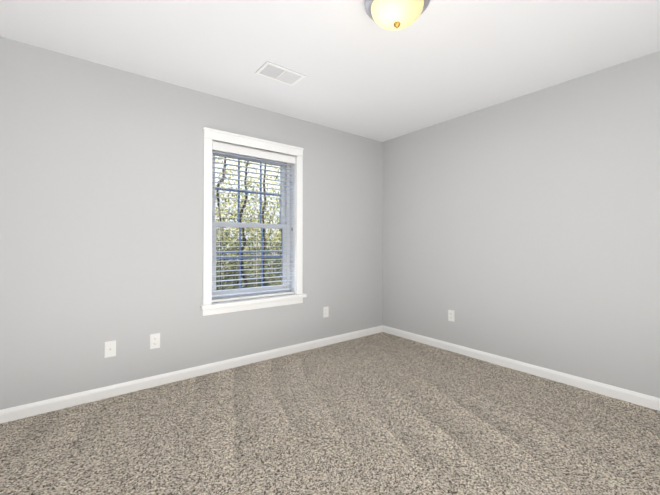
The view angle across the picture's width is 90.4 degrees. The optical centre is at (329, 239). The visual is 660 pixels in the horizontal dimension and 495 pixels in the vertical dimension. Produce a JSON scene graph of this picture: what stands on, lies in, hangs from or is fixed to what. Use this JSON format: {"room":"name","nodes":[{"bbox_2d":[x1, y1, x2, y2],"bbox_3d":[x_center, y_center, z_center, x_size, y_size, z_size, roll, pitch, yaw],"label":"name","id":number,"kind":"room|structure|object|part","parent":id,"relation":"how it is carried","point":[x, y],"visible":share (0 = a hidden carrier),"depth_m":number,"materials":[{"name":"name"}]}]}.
{"room":"empty bedroom","nodes":[
{"label":"empty bedroom","id":0,"kind":"room"},
{"bbox_2d":[0,36,382,409],"bbox_3d":[-0.982,-0.058,3.054,4.453,2.440,0.200,1,-1,-38],"label":"wall","id":1,"kind":"structure","parent":0,"point":[101,204],"depth_m":2.51,"materials":[{"name":"grey paint"}]},
{"bbox_2d":[104,340,115,357],"bbox_3d":[-1.616,0.804,2.412,0.070,0.115,0.016,1,-1,-38],"label":"outlet plate","id":2,"kind":"object","parent":1,"relation":"attached to","point":[110,348],"visible":1,"depth_m":2.41,"materials":[{"name":"white plastic"}]},
{"bbox_2d":[150,333,159,348],"bbox_3d":[-1.385,0.801,2.597,0.070,0.115,0.007,1,-1,-38],"label":"duplex electrical outlet","id":3,"kind":"object","parent":1,"relation":"attached to","point":[154,341],"visible":1,"depth_m":2.59,"materials":[{"name":"white plastic"}]},
{"bbox_2d":[0,325,382,423],"bbox_3d":[-0.916,1.120,2.955,4.053,0.081,0.014,1,-1,-38],"label":"baseboard","id":4,"kind":"structure","parent":1,"relation":"attached to","point":[37,408],"depth_m":2.61,"materials":[{"name":"white wood"}]},
{"bbox_2d":[200,127,306,315],"bbox_3d":[-0.738,-0.157,3.201,1.059,1.630,0.250,1,-1,-38],"label":"window","id":5,"kind":"structure","parent":1,"relation":"in","point":[208,307],"depth_m":3.21,"materials":[{"name":"white wood"}]},
{"bbox_3d":[-0.791,-0.154,3.268,0.863,1.436,0.079,1,-1,-38],"label":"window sash unit","id":6,"kind":"part","parent":5,"relation":"part of","materials":[{"name":"white plastic"}]},
{"bbox_2d":[212,141,294,302],"bbox_3d":[-0.721,-0.156,3.179,0.855,1.426,0.072,1,-1,-38],"label":"window blinds","id":7,"kind":"object","parent":5,"relation":"attached to","point":[228,148],"visible":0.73,"depth_m":3.15,"materials":[{"name":"white plastic"}]},
{"bbox_2d":[323,307,328,317],"bbox_3d":[-0.045,0.802,3.643,0.070,0.115,0.007,1,-1,-38],"label":"duplex electrical outlet","id":8,"kind":"object","parent":1,"relation":"attached to","point":[325,311],"visible":1,"depth_m":3.64,"materials":[{"name":"white plastic"}]},
{"bbox_2d":[0,332,659,494],"bbox_3d":[0.256,1.193,1.453,4.453,0.100,4.224,1,-1,-38],"label":"floor","id":9,"kind":"structure","parent":0,"point":[382,413],"depth_m":1.93,"materials":[{"name":"carpet"}]},
{"bbox_2d":[0,0,659,141],"bbox_3d":[0.256,-1.357,1.482,4.453,0.120,4.224,1,-1,-38],"label":"ceiling","id":10,"kind":"structure","parent":0,"point":[367,76],"depth_m":2.19,"materials":[{"name":"white paint"}]},
{"bbox_2d":[255,61,305,85],"bbox_3d":[-0.382,-1.280,2.540,0.335,0.008,0.203,1,-1,-38],"label":"ceiling vent","id":11,"kind":"object","parent":10,"relation":"in","point":[267,69],"visible":1,"depth_m":2.53,"materials":[{"name":"white metal"}]},
{"bbox_2d":[365,0,429,30],"bbox_3d":[0.361,-1.216,1.763,0.344,0.155,0.344,1,-1,-38],"label":"dome light fixture","id":12,"kind":"object","parent":10,"relation":"hanging from","point":[393,15],"visible":0.98,"depth_m":1.72,"materials":[{"name":"beige glass"}]},
{"bbox_2d":[382,51,659,397],"bbox_3d":[1.994,-0.062,2.697,0.200,2.440,4.024,1,-1,-38],"label":"wall","id":13,"kind":"structure","parent":0,"point":[525,228],"depth_m":2.78,"materials":[{"name":"grey paint"}]},
{"bbox_2d":[448,310,454,321],"bbox_3d":[1.273,0.795,3.441,0.007,0.115,0.070,1,-1,-38],"label":"duplex electrical outlet","id":14,"kind":"object","parent":13,"relation":"attached to","point":[451,316],"visible":1,"depth_m":3.44,"materials":[{"name":"white plastic"}]},
{"bbox_2d":[383,325,659,410],"bbox_3d":[1.852,1.117,2.690,0.014,0.081,3.810,1,-1,-38],"label":"baseboard","id":15,"kind":"structure","parent":13,"relation":"attached to","point":[641,399],"depth_m":2.76,"materials":[{"name":"white wood"}]},
{"label":"outside","id":16,"kind":"structure","parent":0,"visible":0},
{"bbox_2d":[215,156,281,289],"bbox_3d":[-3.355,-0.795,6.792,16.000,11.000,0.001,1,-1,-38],"label":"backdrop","id":17,"kind":"structure","parent":16,"point":[230,236],"depth_m":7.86,"materials":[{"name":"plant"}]}
]}

